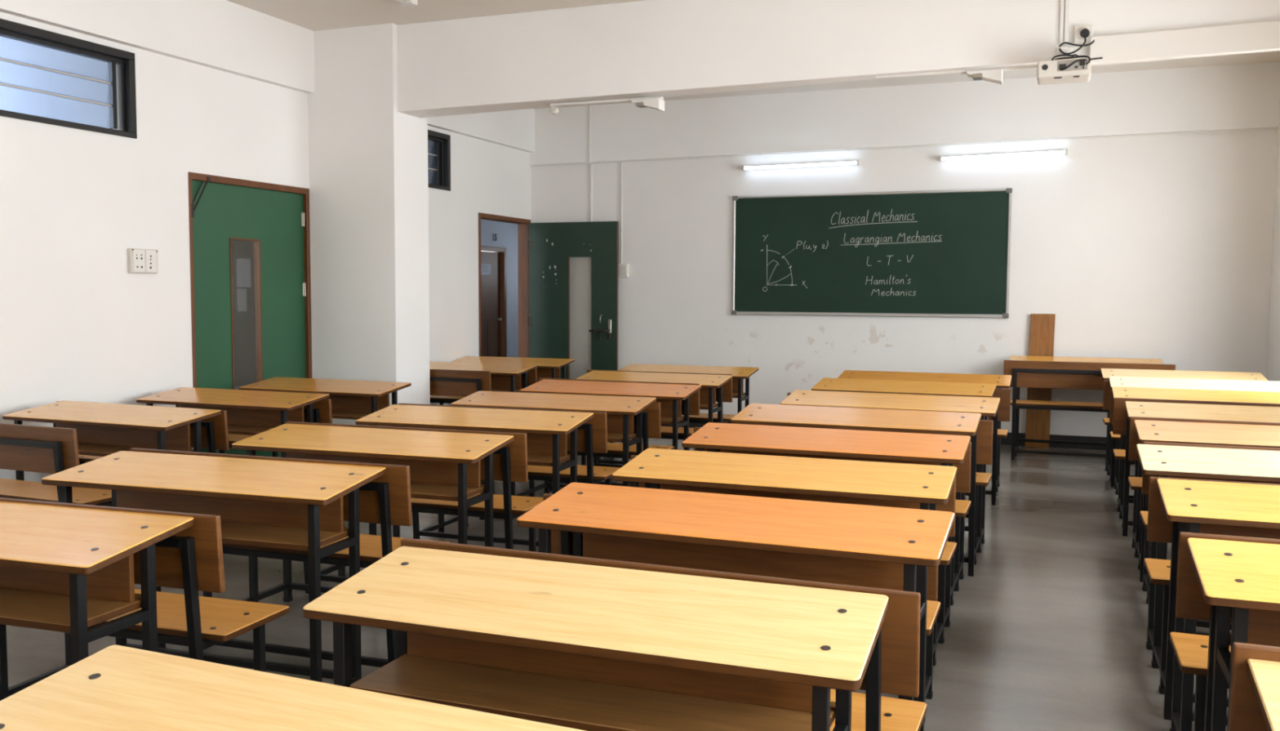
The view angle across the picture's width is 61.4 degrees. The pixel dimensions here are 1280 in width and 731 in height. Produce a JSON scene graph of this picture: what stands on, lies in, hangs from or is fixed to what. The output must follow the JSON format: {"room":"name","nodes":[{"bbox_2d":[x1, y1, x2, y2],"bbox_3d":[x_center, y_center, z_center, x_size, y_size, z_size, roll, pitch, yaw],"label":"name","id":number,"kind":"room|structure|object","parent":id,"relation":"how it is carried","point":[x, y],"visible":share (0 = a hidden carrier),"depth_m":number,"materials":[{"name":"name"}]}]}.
{"room":"classroom","nodes":[
{"label":"classroom","id":0,"kind":"room"},
{"bbox_2d":[0,35,518,357],"bbox_3d":[-4.016,-0.911,9.142,0.150,3.283,14.200,2,4,21],"label":"wall","id":1,"kind":"structure","parent":0,"point":[11,99],"depth_m":8.12,"materials":[{"name":"paint"}]},
{"bbox_2d":[480,245,506,356],"bbox_3d":[-2.045,-0.585,14.219,0.150,1.960,0.930,2,4,21],"label":"door","id":2,"kind":"structure","parent":1,"relation":"in","point":[493,286],"depth_m":14.40,"materials":[{"name":"brown wood"}]},
{"bbox_2d":[480,263,491,275],"bbox_3d":[-2.033,-1.261,14.148,0.004,0.140,0.330,2,4,21],"label":"notice","id":3,"kind":"object","parent":2,"relation":"attached to","point":[486,268],"visible":0.91,"depth_m":14.17,"materials":[{"name":"grey paper"}]},
{"bbox_2d":[491,232,497,242],"bbox_3d":[-1.925,-1.688,14.244,0.010,0.120,0.120,2,4,21],"label":"number plate","id":4,"kind":"object","parent":1,"relation":"attached to","point":[494,238],"visible":1,"depth_m":14.23,"materials":[{"name":"grey paper"}]},
{"bbox_2d":[0,11,531,482],"bbox_3d":[-3.461,-0.676,5.732,0.120,3.283,12.631,2,4,21],"label":"wall","id":5,"kind":"structure","parent":0,"point":[75,325],"depth_m":6.61,"materials":[{"name":"white paint"}]},
{"bbox_2d":[0,17,137,138],"bbox_3d":[-3.418,-1.577,5.725,0.112,0.509,1.760,2,4,21],"label":"window","id":6,"kind":"structure","parent":5,"relation":"in","point":[121,63],"depth_m":6.28,"materials":[{"name":"black"}]},
{"bbox_2d":[127,248,157,273],"bbox_3d":[-3.040,-0.639,6.602,0.038,0.150,0.210,2,4,21],"label":"switchboard","id":7,"kind":"object","parent":5,"relation":"attached to","point":[140,260],"visible":1,"depth_m":6.58,"materials":[{"name":"beige plastic"}]},
{"bbox_2d":[0,0,315,93],"bbox_3d":[-4.049,-1.971,3.859,0.063,0.451,8.880,2,4,21],"label":"ceiling beam","id":8,"kind":"structure","parent":5,"relation":"attached to","point":[224,35],"depth_m":6.92,"materials":[{"name":"white paint"}]},
{"bbox_2d":[187,171,311,457],"bbox_3d":[-2.746,-0.221,7.587,0.138,2.130,1.192,2,4,21],"label":"door","id":9,"kind":"structure","parent":5,"relation":"in","point":[250,240],"depth_m":7.53,"materials":[{"name":"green wood"}]},
{"bbox_2d":[427,129,450,191],"bbox_3d":[-2.105,-1.802,9.091,0.112,0.505,1.750,2,4,21],"label":"window","id":10,"kind":"structure","parent":5,"relation":"in","point":[438,143],"depth_m":9.81,"materials":[{"name":"black"}]},
{"bbox_2d":[427,108,534,152],"bbox_3d":[-1.698,-2.370,9.884,0.063,0.451,3.181,2,4,21],"label":"trim","id":11,"kind":"structure","parent":5,"relation":"attached to","point":[515,129],"depth_m":10.59,"materials":[{"name":"white paint"}]},
{"bbox_2d":[478,212,618,378],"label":"door","id":12,"kind":"structure","parent":5,"relation":"in","point":[544,250],"depth_m":11.23,"materials":[{"name":"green wood"}]},
{"bbox_2d":[307,22,430,426],"bbox_3d":[-2.045,-0.836,8.169,0.748,3.283,0.450,2,4,21],"label":"wall pillar","id":13,"kind":"structure","parent":0,"point":[368,157],"depth_m":7.95,"materials":[{"name":"white paint"}]},
{"bbox_2d":[5,436,1231,730],"bbox_3d":[-0.368,0.988,6.554,9.030,0.120,16.600,2,4,21],"label":"floor","id":14,"kind":"structure","parent":0,"point":[1048,631],"depth_m":4.54,"materials":[{"name":"concrete"}]},
{"bbox_2d":[0,501,194,664],"bbox_3d":[-1.849,0.798,2.608,1.176,0.784,0.907,2,4,18],"label":"school desk","id":15,"kind":"object","parent":14,"relation":"on","point":[65,569],"visible":0.91,"depth_m":2.75,"materials":[{"name":"black paint"}]},
{"bbox_2d":[0,586,141,633],"bbox_3d":[-1.767,0.609,2.845,0.956,0.020,0.270,2,4,18],"label":"shelf","id":16,"kind":"object","parent":15,"relation":"attached to","point":[46,608],"depth_m":2.72,"materials":[{"name":"brown wood"}]},
{"bbox_2d":[0,400,221,506],"bbox_3d":[-2.797,0.616,5.255,1.162,0.778,0.907,2,4,23],"label":"school desk","id":17,"kind":"object","parent":14,"relation":"on","point":[79,428],"visible":0.49,"depth_m":5.28,"materials":[{"name":"laminate"}]},
{"bbox_2d":[77,442,193,456],"bbox_3d":[-2.696,0.429,5.484,0.944,0.020,0.270,2,4,23],"label":"shelf","id":18,"kind":"object","parent":17,"relation":"attached to","point":[98,449],"depth_m":5.45,"materials":[{"name":"brown wood"}]},
{"bbox_2d":[0,450,386,700],"bbox_3d":[-1.533,0.744,3.427,1.168,0.784,0.907,2,4,18],"label":"school desk","id":19,"kind":"object","parent":14,"relation":"on","point":[295,505],"visible":0.57,"depth_m":3.51,"materials":[{"name":"black paint"}]},
{"bbox_2d":[221,521,348,551],"bbox_3d":[-1.452,0.554,3.664,0.949,0.020,0.270,2,4,18],"label":"shelf","id":20,"kind":"object","parent":19,"relation":"attached to","point":[293,535],"depth_m":3.54,"materials":[{"name":"brown wood"}]},
{"bbox_2d":[57,386,329,554],"bbox_3d":[-2.508,0.562,6.133,1.170,0.769,0.907,2,4,21],"label":"school desk","id":21,"kind":"object","parent":14,"relation":"on","point":[243,411],"visible":0.3,"depth_m":6.28,"materials":[{"name":"laminate"}]},
{"bbox_2d":[227,424,272,435],"bbox_3d":[-2.411,0.372,6.364,0.951,0.020,0.270,2,4,21],"label":"shelf","id":22,"kind":"object","parent":21,"relation":"attached to","point":[247,429],"depth_m":6.26,"materials":[{"name":"brown wood"}]},
{"bbox_2d":[0,644,584,730],"bbox_3d":[-0.544,0.898,1.197,1.176,0.788,0.907,2,4,23],"label":"school desk","id":23,"kind":"object","parent":14,"relation":"on","point":[116,687],"visible":1,"depth_m":1.58,"materials":[{"name":"black paint"}]},
{"bbox_2d":[190,376,411,457],"bbox_3d":[-2.196,0.508,6.925,1.168,0.771,0.907,2,4,22],"label":"school desk","id":24,"kind":"object","parent":14,"relation":"on","point":[352,399],"visible":0.27,"depth_m":7.06,"materials":[{"name":"laminate"}]},
{"bbox_2d":[331,410,371,419],"bbox_3d":[-2.097,0.318,7.156,0.949,0.020,0.270,2,4,22],"label":"shelf","id":25,"kind":"object","parent":24,"relation":"attached to","point":[353,415],"depth_m":7.01,"materials":[{"name":"brown wood"}]},
{"bbox_2d":[130,423,513,666],"bbox_3d":[-1.204,0.689,4.251,1.177,0.785,0.907,2,4,19],"label":"school desk","id":26,"kind":"object","parent":14,"relation":"on","point":[418,464],"visible":0.37,"depth_m":4.30,"materials":[{"name":"black paint"}]},
{"bbox_2d":[410,482,484,501],"bbox_3d":[-1.118,0.499,4.486,0.957,0.020,0.270,2,4,19],"label":"shelf","id":27,"kind":"object","parent":26,"relation":"attached to","point":[432,491],"depth_m":4.33,"materials":[{"name":"brown wood"}]},
{"bbox_2d":[285,404,593,593],"bbox_3d":[-0.905,0.632,5.094,1.174,0.785,0.907,2,4,18],"label":"school desk","id":28,"kind":"object","parent":14,"relation":"on","point":[540,437],"visible":0.43,"depth_m":5.09,"materials":[{"name":"black paint"}]},
{"bbox_2d":[527,453,570,466],"bbox_3d":[-0.823,0.443,5.331,0.954,0.020,0.270,2,4,18],"label":"shelf","id":29,"kind":"object","parent":28,"relation":"attached to","point":[544,460],"depth_m":5.15,"materials":[{"name":"brown wood"}]},
{"bbox_2d":[429,361,537,396],"bbox_3d":[-1.542,0.384,8.799,1.176,0.770,0.907,2,4,20],"label":"school desk","id":30,"kind":"object","parent":14,"relation":"on","point":[446,378],"visible":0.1,"depth_m":8.37,"materials":[{"name":"black paint"}]},
{"bbox_2d":[491,387,522,391],"bbox_3d":[-1.449,0.198,9.032,0.956,0.020,0.270,2,4,20],"label":"shelf","id":31,"kind":"object","parent":30,"relation":"attached to","point":[504,389],"depth_m":8.87,"materials":[{"name":"brown wood"}]},
{"bbox_2d":[430,355,574,404],"bbox_3d":[-1.276,0.332,9.667,1.161,0.760,0.907,2,4,20],"label":"school desk","id":32,"kind":"object","parent":14,"relation":"on","point":[546,367],"visible":0.25,"depth_m":9.80,"materials":[{"name":"black paint"}]},
{"bbox_2d":[398,390,656,546],"bbox_3d":[-0.592,0.578,5.978,1.183,0.776,0.907,2,4,19],"label":"school desk","id":33,"kind":"object","parent":14,"relation":"on","point":[612,420],"visible":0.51,"depth_m":5.95,"materials":[{"name":"black paint"}]},
{"bbox_2d":[607,432,636,441],"bbox_3d":[-0.505,0.391,6.213,0.962,0.020,0.270,2,4,19],"label":"shelf","id":34,"kind":"object","parent":33,"relation":"attached to","point":[611,437],"depth_m":6.01,"materials":[{"name":"brown wood"}]},
{"bbox_2d":[302,546,888,730],"bbox_3d":[-0.188,0.852,1.912,1.151,0.788,0.877,2,4,20],"label":"school desk","id":35,"kind":"object","parent":14,"relation":"on","point":[581,646],"visible":0.84,"depth_m":2.10,"materials":[{"name":"brown wood"}]},
{"bbox_2d":[349,653,835,730],"bbox_3d":[-0.101,0.658,2.131,0.936,0.020,0.270,2,4,20],"label":"shelf","id":36,"kind":"object","parent":35,"relation":"attached to","point":[585,701],"depth_m":2.10,"materials":[{"name":"brown wood"}]},
{"bbox_2d":[493,378,701,497],"bbox_3d":[-0.291,0.526,6.761,1.174,0.777,0.907,2,4,20],"label":"school desk","id":37,"kind":"object","parent":14,"relation":"on","point":[667,408],"visible":0.37,"depth_m":6.86,"materials":[{"name":"black paint"}]},
{"bbox_2d":[660,416,684,423],"bbox_3d":[-0.198,0.334,6.993,0.954,0.020,0.270,2,4,20],"label":"shelf","id":38,"kind":"object","parent":37,"relation":"attached to","point":[664,420],"depth_m":6.79,"materials":[{"name":"brown wood"}]},
{"bbox_2d":[538,370,733,491],"bbox_3d":[-0.007,0.467,7.603,1.152,0.784,0.907,2,4,21],"label":"school desk","id":39,"kind":"object","parent":14,"relation":"on","point":[704,397],"visible":0.39,"depth_m":7.73,"materials":[{"name":"black paint"}]},
{"bbox_2d":[699,403,717,409],"bbox_3d":[0.088,0.278,7.835,0.937,0.020,0.270,2,4,21],"label":"shelf","id":40,"kind":"object","parent":39,"relation":"attached to","point":[702,406],"depth_m":7.58,"materials":[{"name":"brown wood"}]},
{"bbox_2d":[586,363,758,464],"bbox_3d":[0.279,0.411,8.462,1.147,0.781,0.907,2,4,21],"label":"school desk","id":41,"kind":"object","parent":14,"relation":"on","point":[734,388],"visible":0.37,"depth_m":8.52,"materials":[{"name":"black paint"}]},
{"bbox_2d":[732,392,745,397],"bbox_3d":[0.371,0.223,8.695,0.932,0.020,0.270,2,4,21],"label":"shelf","id":42,"kind":"object","parent":41,"relation":"attached to","point":[734,394],"depth_m":8.42,"materials":[{"name":"brown wood"}]},
{"bbox_2d":[400,482,954,730],"bbox_3d":[0.147,0.795,2.731,1.190,0.793,0.907,2,4,22],"label":"school desk","id":43,"kind":"object","parent":14,"relation":"on","point":[888,551],"visible":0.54,"depth_m":2.86,"materials":[{"name":"black paint"}]},
{"bbox_2d":[542,448,956,722],"bbox_3d":[0.397,0.747,3.506,1.176,0.784,0.877,2,4,21],"label":"school desk","id":44,"kind":"object","parent":14,"relation":"on","point":[888,484],"visible":0.36,"depth_m":3.66,"materials":[{"name":"black paint"}]},
{"bbox_2d":[630,422,970,665],"bbox_3d":[0.671,0.695,4.293,1.191,0.786,0.907,2,4,22],"label":"school desk","id":45,"kind":"object","parent":14,"relation":"on","point":[933,449],"visible":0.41,"depth_m":4.44,"materials":[{"name":"black paint"}]},
{"bbox_2d":[693,403,981,605],"bbox_3d":[0.951,0.638,5.052,1.202,0.797,0.877,2,4,22],"label":"school desk","id":46,"kind":"object","parent":14,"relation":"on","point":[763,414],"visible":0.34,"depth_m":5.17,"materials":[{"name":"black paint"}]},
{"bbox_2d":[779,389,999,576],"bbox_3d":[1.283,0.588,5.785,1.202,0.801,0.907,2,4,22],"label":"school desk","id":47,"kind":"object","parent":14,"relation":"on","point":[982,442],"visible":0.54,"depth_m":5.83,"materials":[{"name":"black paint"}]},
{"bbox_2d":[787,377,996,525],"bbox_3d":[1.617,0.523,6.841,1.184,0.790,0.907,2,4,22],"label":"school desk","id":48,"kind":"object","parent":14,"relation":"on","point":[866,385],"visible":0.14,"depth_m":7.03,"materials":[{"name":"black paint"}]},
{"bbox_2d":[837,369,1011,504],"bbox_3d":[1.947,0.474,7.556,1.241,0.794,0.857,2,4,21],"label":"school desk","id":49,"kind":"object","parent":14,"relation":"on","point":[1003,381],"visible":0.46,"depth_m":7.60,"materials":[{"name":"laminate"}]},
{"bbox_2d":[1024,313,1055,448],"bbox_3d":[3.578,0.137,9.648,0.222,1.196,0.069,2,4,21],"label":"plank","id":50,"kind":"object","parent":14,"relation":"on","point":[1042,325],"visible":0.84,"depth_m":9.63,"materials":[{"name":"brown wood"}]},
{"bbox_2d":[1003,355,1175,460],"bbox_3d":[3.729,0.362,9.053,1.270,0.832,0.907,2,4,21],"label":"school desk","id":51,"kind":"object","parent":14,"relation":"on","point":[1029,371],"visible":0.59,"depth_m":8.78,"materials":[{"name":"black paint"}]},
{"bbox_2d":[1100,368,1267,486],"bbox_3d":[3.985,0.461,7.895,1.152,0.794,0.907,2,4,20],"label":"school desk","id":52,"kind":"object","parent":14,"relation":"on","point":[1105,372],"visible":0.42,"depth_m":8.11,"materials":[{"name":"black paint"}]},
{"bbox_2d":[1108,376,1279,506],"bbox_3d":[3.694,0.515,7.098,1.150,0.792,0.907,2,4,21],"label":"school desk","id":53,"kind":"object","parent":14,"relation":"on","point":[1117,381],"visible":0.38,"depth_m":7.33,"materials":[{"name":"black paint"}]},
{"bbox_2d":[1111,386,1279,536],"bbox_3d":[3.376,0.568,6.301,1.171,0.792,0.907,2,4,21],"label":"school desk","id":54,"kind":"object","parent":14,"relation":"on","point":[1121,424],"visible":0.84,"depth_m":6.43,"materials":[{"name":"black paint"}]},
{"bbox_2d":[1124,400,1279,582],"bbox_3d":[3.022,0.630,5.324,1.171,0.796,0.907,2,4,21],"label":"school desk","id":55,"kind":"object","parent":14,"relation":"on","point":[1148,411],"visible":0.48,"depth_m":5.57,"materials":[{"name":"black paint"}]},
{"bbox_2d":[1133,419,1279,630],"bbox_3d":[2.692,0.688,4.477,1.178,0.793,0.907,2,4,21],"label":"school desk","id":56,"kind":"object","parent":14,"relation":"on","point":[1220,435],"visible":0.38,"depth_m":4.75,"materials":[{"name":"black paint"}]},
{"bbox_2d":[1136,444,1279,719],"bbox_3d":[2.328,0.742,3.657,1.182,0.793,0.907,2,4,21],"label":"school desk","id":57,"kind":"object","parent":14,"relation":"on","point":[1251,466],"visible":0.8,"depth_m":3.88,"materials":[{"name":"black paint"}]},
{"bbox_2d":[1156,478,1279,730],"bbox_3d":[2.025,0.794,2.814,1.222,0.800,0.907,2,4,21],"label":"school desk","id":58,"kind":"object","parent":14,"relation":"on","point":[1204,509],"visible":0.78,"depth_m":3.08,"materials":[{"name":"black paint"}]},
{"bbox_2d":[1186,537,1279,730],"bbox_3d":[1.678,0.849,1.992,1.176,0.800,0.907,2,4,21],"label":"school desk","id":59,"kind":"object","parent":14,"relation":"on","point":[1243,576],"visible":0.96,"depth_m":2.35,"materials":[{"name":"black paint"}]},
{"bbox_2d":[1246,658,1279,730],"bbox_3d":[1.363,0.908,1.187,1.176,0.788,0.907,2,4,21],"label":"school desk","id":60,"kind":"object","parent":14,"relation":"on","point":[1264,675],"visible":1,"depth_m":1.68,"materials":[{"name":"black paint"}]},
{"bbox_2d":[226,0,1279,108],"bbox_3d":[-0.352,-2.407,6.323,9.030,0.120,16.600,2,4,21],"label":"ceiling","id":61,"kind":"structure","parent":0,"point":[313,15],"depth_m":7.55,"materials":[{"name":"paint"}]},
{"bbox_2d":[394,0,417,6],"bbox_3d":[-1.710,-2.324,6.439,0.110,0.074,1.220,2,4,21],"label":"ceiling light","id":62,"kind":"object","parent":61,"relation":"attached to","point":[402,2],"visible":1,"depth_m":6.94,"materials":[{"name":"white plastic"}]},
{"bbox_2d":[549,96,664,114],"bbox_3d":[-0.234,-1.774,7.405,0.836,0.087,0.120,2,4,21],"label":"track light","id":63,"kind":"object","parent":61,"relation":"attached to","point":[654,102],"visible":1,"depth_m":7.31,"materials":[{"name":"white plastic"}]},
{"bbox_2d":[530,127,1277,436],"bbox_3d":[2.130,-0.957,10.259,7.008,3.283,0.120,2,4,21],"label":"wall","id":64,"kind":"structure","parent":0,"point":[1157,246],"depth_m":9.72,"materials":[{"name":"paint"}]},
{"bbox_2d":[588,105,592,221],"bbox_3d":[-0.511,-2.082,11.124,0.024,1.183,0.050,2,4,21],"label":"conduit","id":65,"kind":"object","parent":64,"relation":"attached to","point":[589,106],"visible":1,"depth_m":11.14,"materials":[{"name":"white plastic"}]},
{"bbox_2d":[618,162,622,263],"bbox_3d":[-0.198,-1.555,11.056,0.033,1.035,0.014,2,4,21],"label":"conduit","id":66,"kind":"object","parent":64,"relation":"attached to","point":[620,163],"visible":1,"depth_m":11.05,"materials":[{"name":"white plastic"}]},
{"bbox_2d":[617,263,629,277],"bbox_3d":[-0.171,-0.974,11.068,0.112,0.140,0.044,2,4,21],"label":"switch box","id":67,"kind":"object","parent":64,"relation":"attached to","point":[623,268],"visible":1,"depth_m":11.05,"materials":[{"name":"white plastic"}]},
{"bbox_2d":[742,159,860,170],"bbox_3d":[1.533,-1.913,10.315,1.125,0.060,0.092,2,4,21],"label":"tube light","id":68,"kind":"object","parent":64,"relation":"attached to","point":[857,162],"visible":1,"depth_m":10.28,"materials":[{"name":"white plastic"}]},
{"bbox_2d":[731,187,1012,318],"bbox_3d":[2.122,-1.046,10.170,2.598,1.166,0.040,2,4,21],"label":"chalkboard","id":69,"kind":"object","parent":64,"relation":"attached to","point":[926,253],"visible":1,"depth_m":10.13,"materials":[{"name":"green metal"}]},
{"bbox_2d":[660,422,1106,449],"bbox_3d":[2.042,0.625,10.326,6.888,0.115,0.014,2,4,21],"label":"baseboard","id":70,"kind":"structure","parent":64,"relation":"attached to","point":[1004,441],"depth_m":9.64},
{"bbox_2d":[530,127,1275,166],"bbox_3d":[2.037,-2.026,10.113,6.838,0.067,0.018,2,4,21],"label":"conduit","id":71,"kind":"object","parent":64,"relation":"attached to","point":[1268,128],"visible":1,"depth_m":9.89,"materials":[{"name":"white plastic"}]},
{"bbox_2d":[529,61,1279,164],"bbox_3d":[2.052,-2.301,10.117,6.888,0.583,0.035,2,4,21],"label":"beam","id":72,"kind":"structure","parent":64,"relation":"attached to","point":[1240,95],"depth_m":9.90,"materials":[{"name":"white paint"}]},
{"bbox_2d":[939,148,1067,161],"bbox_3d":[3.243,-1.879,9.650,1.085,0.064,0.092,2,4,21],"label":"tube light","id":73,"kind":"object","parent":64,"relation":"attached to","point":[1055,152],"visible":1,"depth_m":9.62,"materials":[{"name":"white plastic"}]},
{"bbox_2d":[1266,106,1279,381],"bbox_3d":[3.107,-0.470,3.183,0.200,3.283,12.631,2,4,21],"label":"wall","id":74,"kind":"structure","parent":0,"point":[1273,348],"depth_m":8.81,"materials":[{"name":"white paint"}]},
{"bbox_2d":[396,0,1279,117],"bbox_3d":[1.163,-2.062,6.810,6.140,0.619,0.298,2,4,21],"label":"beam","id":75,"kind":"structure","parent":74,"relation":"attached to","point":[642,48],"depth_m":6.89,"materials":[{"name":"white paint"}]},
{"bbox_2d":[875,64,1037,84],"bbox_3d":[1.918,-1.722,6.462,1.000,0.087,0.120,2,4,21],"label":"track light","id":76,"kind":"object","parent":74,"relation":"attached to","point":[994,74],"visible":0.86,"depth_m":6.38,"materials":[{"name":"white plastic"}]},
{"bbox_2d":[1036,46,1091,84],"bbox_3d":[2.376,-1.700,6.042,0.278,0.220,0.294,2,4,21],"label":"projector","id":77,"kind":"object","parent":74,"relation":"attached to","point":[1048,72],"visible":0.98,"depth_m":5.94,"materials":[{"name":"beige plastic"}]},
{"bbox_2d":[1060,58,1086,70],"bbox_3d":[2.365,-1.642,5.885,0.130,0.056,0.020,2,4,21],"label":"cable","id":78,"kind":"object","parent":77,"relation":"attached to","point":[1078,60],"visible":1,"depth_m":5.88,"materials":[{"name":"black plastic"}]},
{"bbox_2d":[1058,37,1094,53],"bbox_3d":[2.455,-1.788,6.036,0.215,0.111,0.077,0,4,-2],"label":"power cable","id":79,"kind":"object","parent":77,"relation":"attached to","point":[1083,44],"visible":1,"depth_m":6.05,"materials":[{"name":"black plastic"}]},
{"bbox_2d":[1051,53,1102,64],"bbox_3d":[2.400,-1.681,5.926,0.265,0.086,0.096,2,4,28],"label":"cable","id":80,"kind":"object","parent":77,"relation":"on","point":[1068,56],"visible":1,"depth_m":5.95,"materials":[{"name":"black plastic"}]},
{"bbox_2d":[1059,0,1069,45],"bbox_3d":[2.421,-2.073,6.145,0.047,0.492,0.024,2,4,21],"label":"duct","id":81,"kind":"object","parent":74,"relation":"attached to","point":[1062,2],"visible":0.85,"depth_m":6.14,"materials":[{"name":"white plastic"}]},
{"bbox_2d":[1073,24,1093,44],"bbox_3d":[2.513,-1.871,6.111,0.102,0.103,0.046,2,4,21],"label":"power socket","id":82,"kind":"object","parent":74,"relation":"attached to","point":[1077,39],"visible":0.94,"depth_m":6.10,"materials":[{"name":"white plastic"}]},
{"bbox_2d":[1080,28,1089,37],"bbox_3d":[2.506,-1.874,6.073,0.052,0.052,0.030,2,4,21],"label":"plug","id":83,"kind":"object","parent":82,"relation":"attached to","point":[1085,33],"visible":1,"depth_m":6.06,"materials":[{"name":"black plastic"}]},
{"bbox_2d":[1089,20,1279,65],"bbox_3d":[3.248,-1.763,5.819,1.517,0.170,0.067,2,4,21],"label":"beam","id":84,"kind":"structure","parent":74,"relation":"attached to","point":[1256,37],"depth_m":5.89,"materials":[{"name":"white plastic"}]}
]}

